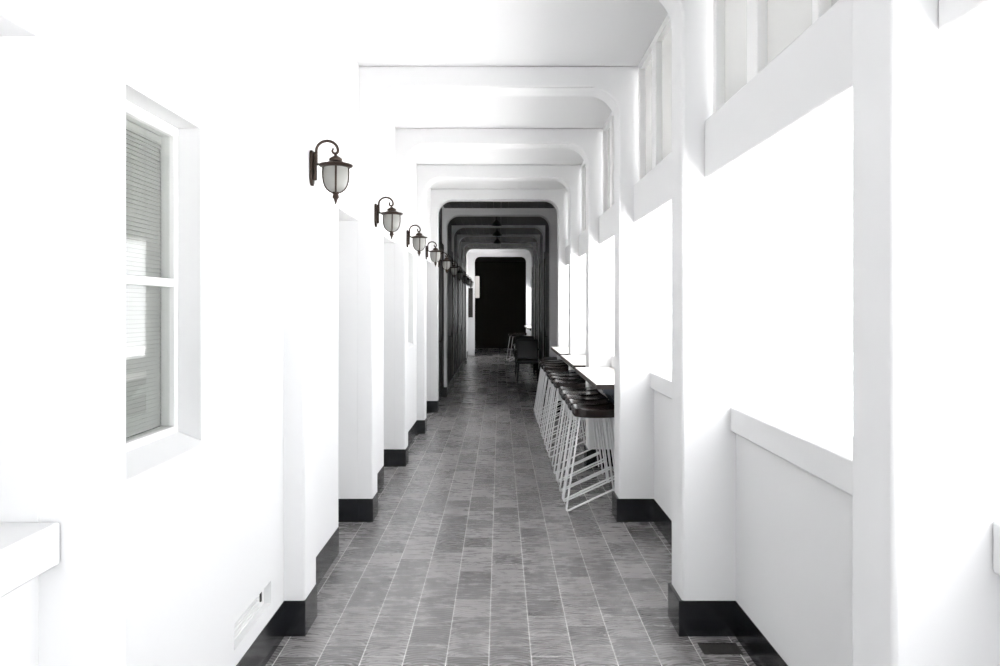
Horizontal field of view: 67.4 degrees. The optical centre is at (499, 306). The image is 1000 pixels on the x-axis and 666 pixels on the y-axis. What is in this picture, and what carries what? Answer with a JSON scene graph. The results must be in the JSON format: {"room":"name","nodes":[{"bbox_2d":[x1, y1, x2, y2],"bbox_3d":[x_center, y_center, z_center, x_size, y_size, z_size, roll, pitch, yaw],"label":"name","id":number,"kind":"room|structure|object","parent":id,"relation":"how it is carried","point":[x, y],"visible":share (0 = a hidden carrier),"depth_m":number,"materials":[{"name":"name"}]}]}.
{"room":"covered corridor","nodes":[
{"label":"covered corridor","id":0,"kind":"room"},
{"bbox_2d":[0,0,467,665],"bbox_3d":[-1.159,-0.095,9.950,0.285,3.290,27.900,0,0,0],"label":"wall","id":1,"kind":"structure","parent":0,"point":[205,527],"depth_m":2.75,"materials":[{"name":"white paint"}]},
{"bbox_2d":[0,523,59,597],"bbox_3d":[-1.091,0.518,0.924,0.252,0.093,1.448,0,0,0],"label":"trim","id":2,"kind":"structure","parent":1,"relation":"attached to","point":[27,550],"depth_m":1.55,"materials":[{"name":"white paint"}]},
{"bbox_2d":[126,100,206,482],"bbox_3d":[-1.157,-0.069,2.225,0.329,1.137,0.690,0,0,0],"label":"window","id":3,"kind":"structure","parent":1,"relation":"in","point":[148,451],"depth_m":2.42,"materials":[{"name":"white paint"}]},
{"bbox_2d":[126,120,160,437],"bbox_3d":[-1.157,-0.086,2.225,0.041,0.968,0.584,0,0,0],"label":"blind","id":4,"kind":"object","parent":3,"relation":"attached to","point":[143,314],"depth_m":2.39,"materials":[{"name":"grey plastic"}]},
{"bbox_2d":[234,590,263,639],"bbox_3d":[-1.050,1.265,3.100,0.025,0.098,0.458,0,0,0],"label":"air vent","id":5,"kind":"object","parent":1,"relation":"in","point":[258,602],"visible":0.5,"depth_m":3.10,"materials":[{"name":"white metal"}]},
{"bbox_2d":[309,139,352,204],"bbox_3d":[-0.816,-0.655,3.640,0.204,0.316,0.166,0,0,0],"label":"wall lantern","id":6,"kind":"object","parent":1,"relation":"attached to","point":[335,172],"visible":1,"depth_m":3.61,"materials":[{"name":"white glass"}]},
{"bbox_2d":[236,351,467,665],"bbox_3d":[-1.109,1.466,9.948,0.387,0.168,27.896,0,0,0],"label":"baseboard","id":7,"kind":"structure","parent":1,"relation":"attached to","point":[292,618],"depth_m":4.23,"materials":[{"name":"black tile"}]},
{"bbox_2d":[375,196,402,238],"bbox_3d":[-0.816,-0.655,5.517,0.204,0.316,0.166,0,0,0],"label":"wall lantern","id":8,"kind":"object","parent":1,"relation":"attached to","point":[391,217],"visible":1,"depth_m":5.49,"materials":[{"name":"white glass"}]},
{"bbox_2d":[406,225,427,255],"bbox_3d":[-0.816,-0.655,7.394,0.204,0.316,0.166,0,0,0],"label":"wall lantern","id":9,"kind":"object","parent":1,"relation":"attached to","point":[419,241],"visible":1,"depth_m":7.36,"materials":[{"name":"white glass"}]},
{"bbox_2d":[425,241,441,266],"bbox_3d":[-0.816,-0.655,9.271,0.204,0.316,0.166,0,0,0],"label":"wall lantern","id":10,"kind":"object","parent":1,"relation":"attached to","point":[435,254],"visible":1,"depth_m":9.24,"materials":[{"name":"glass"}]},
{"bbox_2d":[439,208,443,391],"bbox_3d":[-0.978,-0.158,12.089,0.075,3.075,1.632,0,0,0],"label":"wall","id":11,"kind":"structure","parent":1,"relation":"in","point":[441,246],"depth_m":12.54,"materials":[{"name":"paint"}]},
{"bbox_2d":[438,252,451,273],"bbox_3d":[-0.816,-0.655,11.148,0.204,0.316,0.166,0,0,0],"label":"wall lantern","id":12,"kind":"object","parent":1,"relation":"attached to","point":[446,263],"visible":0.91,"depth_m":11.12,"materials":[{"name":"glass"}]},
{"bbox_2d":[447,222,452,392],"bbox_3d":[-0.936,-0.029,13.966,0.075,3.158,1.632,0,0,0],"label":"wall","id":13,"kind":"structure","parent":1,"relation":"in","point":[449,229],"depth_m":14.02,"materials":[{"name":"black paint"}]},
{"bbox_2d":[447,260,458,276],"bbox_3d":[-0.816,-0.655,13.025,0.204,0.316,0.166,0,0,0],"label":"wall lantern","id":14,"kind":"object","parent":1,"relation":"attached to","point":[454,270],"visible":0.86,"depth_m":12.99,"materials":[{"name":"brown metal"}]},
{"bbox_2d":[454,233,457,382],"bbox_3d":[-0.936,-0.029,15.843,0.075,3.158,1.632,0,0,0],"label":"wall","id":15,"kind":"structure","parent":1,"relation":"in","point":[455,235],"depth_m":15.93,"materials":[{"name":"black paint"}]},
{"bbox_2d":[456,266,463,280],"bbox_3d":[-0.816,-0.655,14.902,0.204,0.316,0.166,0,0,0],"label":"wall lantern","id":16,"kind":"object","parent":1,"relation":"attached to","point":[460,273],"visible":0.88,"depth_m":14.87,"materials":[{"name":"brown metal"}]},
{"bbox_2d":[459,241,462,374],"bbox_3d":[-0.936,-0.029,17.720,0.075,3.158,1.632,0,0,0],"label":"wall","id":17,"kind":"structure","parent":1,"relation":"in","point":[460,263],"depth_m":17.93,"materials":[{"name":"black paint"}]},
{"bbox_2d":[463,248,465,367],"bbox_3d":[-0.936,-0.029,19.597,0.075,3.158,1.632,0,0,0],"label":"wall","id":18,"kind":"structure","parent":1,"relation":"in","point":[464,267],"depth_m":19.77,"materials":[{"name":"black paint"}]},
{"bbox_2d":[462,271,467,284],"bbox_3d":[-0.816,-0.655,16.779,0.204,0.316,0.166,0,0,0],"label":"wall lantern","id":19,"kind":"object","parent":1,"relation":"attached to","point":[464,279],"visible":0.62,"depth_m":16.75,"materials":[{"name":"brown metal"}]},
{"bbox_2d":[463,274,470,285],"bbox_3d":[-0.816,-0.655,18.656,0.204,0.316,0.166,0,0,0],"label":"wall lantern","id":20,"kind":"object","parent":1,"relation":"attached to","point":[468,281],"visible":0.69,"depth_m":18.61,"materials":[{"name":"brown metal"}]},
{"bbox_2d":[324,0,667,251],"bbox_3d":[0.029,-1.815,10.075,2.662,0.150,28.150,0,0,0],"label":"ceiling","id":21,"kind":"structure","parent":0,"point":[375,32],"depth_m":4.99,"materials":[{"name":"white paint"}]},
{"bbox_2d":[492,217,501,225],"bbox_3d":[-0.060,-1.531,13.350,0.196,0.156,0.196,0,0,0],"label":"ceiling lamp","id":22,"kind":"object","parent":21,"relation":"attached to","point":[496,222],"visible":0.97,"depth_m":13.31,"materials":[{"name":"black metal"}]},
{"bbox_2d":[493,230,500,235],"bbox_3d":[-0.060,-1.531,15.200,0.196,0.156,0.196,0,0,0],"label":"ceiling lamp","id":23,"kind":"object","parent":21,"relation":"attached to","point":[496,233],"visible":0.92,"depth_m":15.16,"materials":[{"name":"black metal"}]},
{"bbox_2d":[494,237,500,243],"bbox_3d":[-0.060,-1.531,17.100,0.196,0.156,0.196,0,0,0],"label":"ceiling lamp","id":24,"kind":"object","parent":21,"relation":"attached to","point":[497,241],"visible":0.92,"depth_m":17.06,"materials":[{"name":"black metal"}]},
{"bbox_2d":[468,252,530,355],"bbox_3d":[0.117,-0.095,24.010,2.267,3.290,0.220,0,0,0],"label":"wall","id":25,"kind":"structure","parent":0,"point":[472,256],"depth_m":23.90,"materials":[{"name":"white paint"}]},
{"bbox_2d":[468,288,472,316],"bbox_3d":[-0.935,-0.135,23.889,0.136,0.930,0.021,0,0,0],"label":"picture frame","id":26,"kind":"object","parent":25,"relation":"attached to","point":[470,290],"visible":1,"depth_m":23.89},
{"bbox_2d":[469,289,471,316],"bbox_3d":[-0.935,-0.135,23.893,0.099,0.889,0.011,0,0,0],"label":"picture","id":27,"kind":"object","parent":26,"relation":"attached to","point":[470,290],"depth_m":23.89},
{"bbox_2d":[475,276,478,297],"bbox_3d":[-0.735,-0.640,24.020,0.150,0.700,0.030,0,0,0],"label":"sign board","id":28,"kind":"object","parent":25,"relation":"attached to","point":[476,277],"visible":1,"depth_m":24.00,"materials":[{"name":"grey"}]},
{"bbox_2d":[475,257,525,347],"bbox_3d":[0.150,-0.150,26.260,2.600,3.400,4.280,0,0,0],"label":"wall","id":29,"kind":"structure","parent":0,"point":[500,307],"depth_m":28.25,"materials":[{"name":"black paint"}]},
{"bbox_2d":[265,348,755,665],"bbox_3d":[-0.171,1.625,12.500,3.062,0.150,33.000,0,0,0],"label":"floor","id":30,"kind":"structure","parent":0,"point":[472,553],"depth_m":4.53,"materials":[{"name":"grey tile"}]},
{"bbox_2d":[506,333,519,359],"bbox_3d":[0.410,1.154,21.750,0.463,0.777,0.289,0,0,0],"label":"bar stool","id":31,"kind":"object","parent":30,"relation":"on","point":[509,334],"visible":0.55,"depth_m":21.64,"materials":[{"name":"white paint"}]},
{"bbox_2d":[509,334,523,361],"bbox_3d":[0.490,1.154,21.300,0.463,0.777,0.289,0,0,0],"label":"bar stool","id":32,"kind":"object","parent":30,"relation":"on","point":[513,335],"visible":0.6,"depth_m":21.17,"materials":[{"name":"white paint"}]},
{"bbox_2d":[513,336,534,374],"bbox_3d":[0.570,1.113,17.244,0.548,0.876,0.527,0,0,0],"label":"chair","id":33,"kind":"object","parent":30,"relation":"on","point":[516,337],"visible":0.43,"depth_m":17.41,"materials":[{"name":"black"}]},
{"bbox_2d":[514,339,541,382],"bbox_3d":[0.570,1.113,15.444,0.548,0.876,0.527,0,0,0],"label":"chair","id":34,"kind":"object","parent":30,"relation":"on","point":[527,349],"visible":0.94,"depth_m":15.60,"materials":[{"name":"black"}]},
{"bbox_2d":[532,248,533,364],"bbox_3d":[0.874,-0.029,19.597,0.075,3.158,1.632,0,0,0],"label":"pillar","id":35,"kind":"structure","parent":30,"relation":"on","point":[533,248],"depth_m":19.97,"materials":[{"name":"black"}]},
{"bbox_2d":[535,241,537,370],"bbox_3d":[0.874,-0.029,17.720,0.075,3.158,1.632,0,0,0],"label":"pillar","id":36,"kind":"structure","parent":30,"relation":"on","point":[536,263],"depth_m":17.96,"materials":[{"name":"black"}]},
{"bbox_2d":[539,233,542,373],"bbox_3d":[0.874,-0.029,15.843,0.075,3.158,1.632,0,0,0],"label":"column","id":37,"kind":"structure","parent":30,"relation":"on","point":[541,236],"depth_m":16.12,"materials":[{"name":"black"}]},
{"bbox_2d":[544,223,548,389],"bbox_3d":[0.874,-0.029,13.966,0.075,3.158,1.632,0,0,0],"label":"pillar","id":38,"kind":"structure","parent":30,"relation":"on","point":[546,253],"depth_m":14.10,"materials":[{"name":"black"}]},
{"bbox_2d":[534,359,563,411],"bbox_3d":[0.727,1.154,10.905,0.463,0.777,0.289,0,0,0],"label":"bar stool","id":39,"kind":"object","parent":30,"relation":"on","point":[539,360],"visible":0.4,"depth_m":10.94,"materials":[{"name":"white paint"}]},
{"bbox_2d":[542,357,556,404],"bbox_3d":[0.800,1.173,11.750,0.260,0.755,0.400,0,0,0],"label":"bar stool","id":40,"kind":"object","parent":30,"relation":"on","point":[543,358],"visible":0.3,"depth_m":11.58,"materials":[{"name":"black"}]},
{"bbox_2d":[535,361,567,417],"bbox_3d":[0.723,1.154,10.500,0.463,0.777,0.289,0,0,0],"label":"bar stool","id":41,"kind":"object","parent":30,"relation":"on","point":[540,362],"visible":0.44,"depth_m":10.52,"materials":[{"name":"white paint"}]},
{"bbox_2d":[536,363,568,422],"bbox_3d":[0.723,1.154,10.095,0.463,0.777,0.289,0,0,0],"label":"bar stool","id":42,"kind":"object","parent":30,"relation":"on","point":[542,364],"visible":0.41,"depth_m":10.02,"materials":[{"name":"white paint"}]},
{"bbox_2d":[538,365,568,427],"bbox_3d":[0.727,1.154,9.690,0.463,0.777,0.289,0,0,0],"label":"bar stool","id":43,"kind":"object","parent":30,"relation":"on","point":[554,368],"visible":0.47,"depth_m":9.58,"materials":[{"name":"white paint"}]},
{"bbox_2d":[540,370,580,436],"bbox_3d":[0.722,1.154,9.015,0.463,0.777,0.289,0,0,0],"label":"bar stool","id":44,"kind":"object","parent":30,"relation":"on","point":[547,371],"visible":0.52,"depth_m":8.93,"materials":[{"name":"white paint"}]},
{"bbox_2d":[543,373,583,440],"bbox_3d":[0.728,1.154,8.610,0.463,0.777,0.289,0,0,0],"label":"bar stool","id":45,"kind":"object","parent":30,"relation":"on","point":[549,374],"visible":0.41,"depth_m":8.55,"materials":[{"name":"white paint"}]},
{"bbox_2d":[544,376,585,449],"bbox_3d":[0.723,1.154,8.205,0.463,0.777,0.289,0,0,0],"label":"bar stool","id":46,"kind":"object","parent":30,"relation":"on","point":[552,378],"visible":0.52,"depth_m":8.16,"materials":[{"name":"white paint"}]},
{"bbox_2d":[547,379,585,457],"bbox_3d":[0.726,1.154,7.800,0.463,0.777,0.289,0,0,0],"label":"bar stool","id":47,"kind":"object","parent":30,"relation":"on","point":[557,383],"visible":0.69,"depth_m":7.69,"materials":[{"name":"white paint"}]},
{"bbox_2d":[552,386,600,472],"bbox_3d":[0.728,1.154,7.102,0.463,0.777,0.289,0,0,0],"label":"bar stool","id":48,"kind":"object","parent":30,"relation":"on","point":[560,388],"visible":0.56,"depth_m":7.18,"materials":[{"name":"white paint"}]},
{"bbox_2d":[553,390,607,480],"bbox_3d":[0.723,1.154,6.774,0.463,0.777,0.289,0,0,0],"label":"bar stool","id":49,"kind":"object","parent":30,"relation":"on","point":[563,392],"visible":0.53,"depth_m":6.72,"materials":[{"name":"white paint"}]},
{"bbox_2d":[557,394,612,489],"bbox_3d":[0.730,1.154,6.446,0.463,0.777,0.289,0,0,0],"label":"bar stool","id":50,"kind":"object","parent":30,"relation":"on","point":[567,396],"visible":0.54,"depth_m":6.52,"materials":[{"name":"white paint"}]},
{"bbox_2d":[559,399,613,499],"bbox_3d":[0.724,1.154,6.118,0.463,0.777,0.289,0,0,0],"label":"bar stool","id":51,"kind":"object","parent":30,"relation":"on","point":[570,402],"visible":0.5,"depth_m":6.12,"materials":[{"name":"white paint"}]},
{"bbox_2d":[563,404,613,510],"bbox_3d":[0.726,1.154,5.790,0.463,0.777,0.289,0,0,0],"label":"bar stool","id":52,"kind":"object","parent":30,"relation":"on","point":[579,411],"visible":0.77,"depth_m":5.69,"materials":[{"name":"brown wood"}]},
{"bbox_2d":[698,643,742,653],"bbox_3d":[0.998,1.548,3.400,0.175,0.004,0.110,0,0,0],"label":"floor drain","id":53,"kind":"object","parent":30,"relation":"on","point":[707,648],"visible":1,"depth_m":3.40,"materials":[{"name":"metal"}]},
{"bbox_2d":[654,390,852,665],"bbox_3d":[1.180,-0.095,9.950,0.140,3.290,27.900,0,0,0],"label":"wall","id":54,"kind":"structure","parent":0,"point":[794,528],"depth_m":2.88,"materials":[{"name":"white paint"}]},
{"bbox_2d":[452,225,544,376],"bbox_3d":[0.102,-0.095,14.905,2.277,3.290,0.225,0,0,0],"label":"trim","id":55,"kind":"structure","parent":54,"relation":"attached to","point":[455,228],"depth_m":14.80,"materials":[{"name":"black paint"}]},
{"bbox_2d":[457,235,539,368],"bbox_3d":[0.102,-0.095,16.782,2.277,3.290,0.225,0,0,0],"label":"trim","id":56,"kind":"structure","parent":54,"relation":"attached to","point":[459,237],"depth_m":16.67,"materials":[{"name":"white paint"}]},
{"bbox_2d":[461,237,535,338],"bbox_3d":[0.102,-0.095,18.659,2.277,3.290,0.225,0,0,0],"label":"trim","id":57,"kind":"structure","parent":54,"relation":"attached to","point":[463,244],"depth_m":18.55,"materials":[{"name":"white paint"}]},
{"bbox_2d":[441,206,556,386],"bbox_3d":[0.102,-0.095,13.027,2.277,3.290,0.225,0,0,0],"label":"trim","id":58,"kind":"structure","parent":54,"relation":"attached to","point":[549,214],"depth_m":12.91,"materials":[{"name":"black paint"}]},
{"bbox_2d":[443,202,554,247],"bbox_3d":[0.049,-1.673,15.843,2.012,0.126,9.134,0,0,0],"label":"ceiling","id":59,"kind":"structure","parent":54,"relation":"attached to","point":[457,220],"depth_m":14.46,"materials":[{"name":"grey paint"}]},
{"bbox_2d":[465,248,532,356],"bbox_3d":[0.102,-0.095,20.535,2.277,3.290,0.225,0,0,0],"label":"trim","id":60,"kind":"structure","parent":54,"relation":"attached to","point":[467,250],"depth_m":20.43,"materials":[{"name":"white paint"}]},
{"bbox_2d":[430,189,568,400],"bbox_3d":[0.102,-0.095,11.150,2.277,3.290,0.225,0,0,0],"label":"trim","id":61,"kind":"structure","parent":54,"relation":"attached to","point":[558,198],"depth_m":11.04,"materials":[{"name":"white paint"}]},
{"bbox_2d":[417,165,585,419],"bbox_3d":[0.102,-0.095,9.274,2.277,3.290,0.225,0,0,0],"label":"trim","id":62,"kind":"structure","parent":54,"relation":"attached to","point":[569,176],"depth_m":9.16,"materials":[{"name":"white paint"}]},
{"bbox_2d":[394,128,613,448],"bbox_3d":[0.102,-0.095,7.396,2.277,3.290,0.225,0,0,0],"label":"trim","id":63,"kind":"structure","parent":54,"relation":"attached to","point":[587,142],"depth_m":7.29,"materials":[{"name":"white paint"}]},
{"bbox_2d":[358,66,671,498],"bbox_3d":[0.102,-0.095,5.519,2.277,3.290,0.225,0,0,0],"label":"archway","id":64,"kind":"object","parent":54,"relation":"attached to","point":[642,251],"depth_m":5.41,"materials":[{"name":"white paint"}]},
{"bbox_2d":[39,0,999,665],"bbox_3d":[0.102,-0.095,1.753,2.277,3.290,0.200,0,0,0],"label":"archway","id":65,"kind":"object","parent":54,"relation":"attached to","point":[926,99],"depth_m":1.65,"materials":[{"name":"white paint"}]},
{"bbox_2d":[284,0,762,600],"bbox_3d":[0.102,-0.095,3.643,2.277,3.290,0.225,0,0,0],"label":"archway","id":66,"kind":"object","parent":54,"relation":"attached to","point":[717,223],"depth_m":3.53,"materials":[{"name":"white paint"}]},
{"bbox_2d":[551,347,568,355],"bbox_3d":[0.927,0.757,10.212,0.363,0.346,1.624,0,0,0],"label":"bar table","id":67,"kind":"object","parent":54,"relation":"attached to","point":[559,351],"visible":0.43,"depth_m":10.07,"materials":[{"name":"laminate"}]},
{"bbox_2d":[565,196,568,265],"bbox_3d":[1.116,-0.577,10.212,0.308,2.324,1.648,0,0,0],"label":"window","id":68,"kind":"structure","parent":54,"relation":"in","point":[567,247],"depth_m":10.95,"materials":[{"name":"white paint"}]},
{"bbox_2d":[560,355,585,368],"bbox_3d":[0.921,0.757,8.335,0.375,0.346,1.624,0,0,0],"label":"bar table","id":69,"kind":"object","parent":54,"relation":"attached to","point":[573,361],"visible":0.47,"depth_m":8.28,"materials":[{"name":"laminate"}]},
{"bbox_2d":[579,161,585,256],"bbox_3d":[1.116,-0.577,8.335,0.308,2.324,1.648,0,0,0],"label":"window","id":70,"kind":"structure","parent":54,"relation":"in","point":[582,237],"depth_m":9.07,"materials":[{"name":"white paint"}]},
{"bbox_2d":[574,367,613,403],"bbox_3d":[0.915,0.757,6.458,0.387,0.346,1.624,0,0,0],"label":"bar table","id":71,"kind":"object","parent":54,"relation":"attached to","point":[602,378],"visible":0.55,"depth_m":6.39,"materials":[{"name":"laminate"}]},
{"bbox_2d":[599,112,613,367],"bbox_3d":[1.116,-0.577,6.458,0.308,2.324,1.648,0,0,0],"label":"window","id":72,"kind":"structure","parent":54,"relation":"in","point":[606,220],"depth_m":7.02,"materials":[{"name":"white paint"}]},
{"bbox_2d":[634,14,671,398],"bbox_3d":[1.116,-0.577,4.581,0.308,2.324,1.648,0,0,0],"label":"window","id":73,"kind":"structure","parent":54,"relation":"in","point":[653,188],"depth_m":4.81,"materials":[{"name":"white paint"}]},
{"bbox_2d":[549,387,787,665],"bbox_3d":[0.978,1.466,9.948,0.274,0.168,27.896,0,0,0],"label":"baseboard","id":74,"kind":"structure","parent":54,"relation":"attached to","point":[688,618],"depth_m":3.53,"materials":[{"name":"black tile"}]},
{"bbox_2d":[705,0,852,495],"bbox_3d":[1.116,-0.577,2.704,0.308,2.324,1.648,0,0,0],"label":"window","id":75,"kind":"structure","parent":54,"relation":"in","point":[783,69],"depth_m":2.75,"materials":[{"name":"white paint"}]},
{"bbox_2d":[939,0,999,574],"bbox_3d":[1.116,-0.577,0.827,0.308,2.324,1.648,0,0,0],"label":"window","id":76,"kind":"structure","parent":54,"relation":"in","point":[954,15],"depth_m":1.60,"materials":[{"name":"white paint"}]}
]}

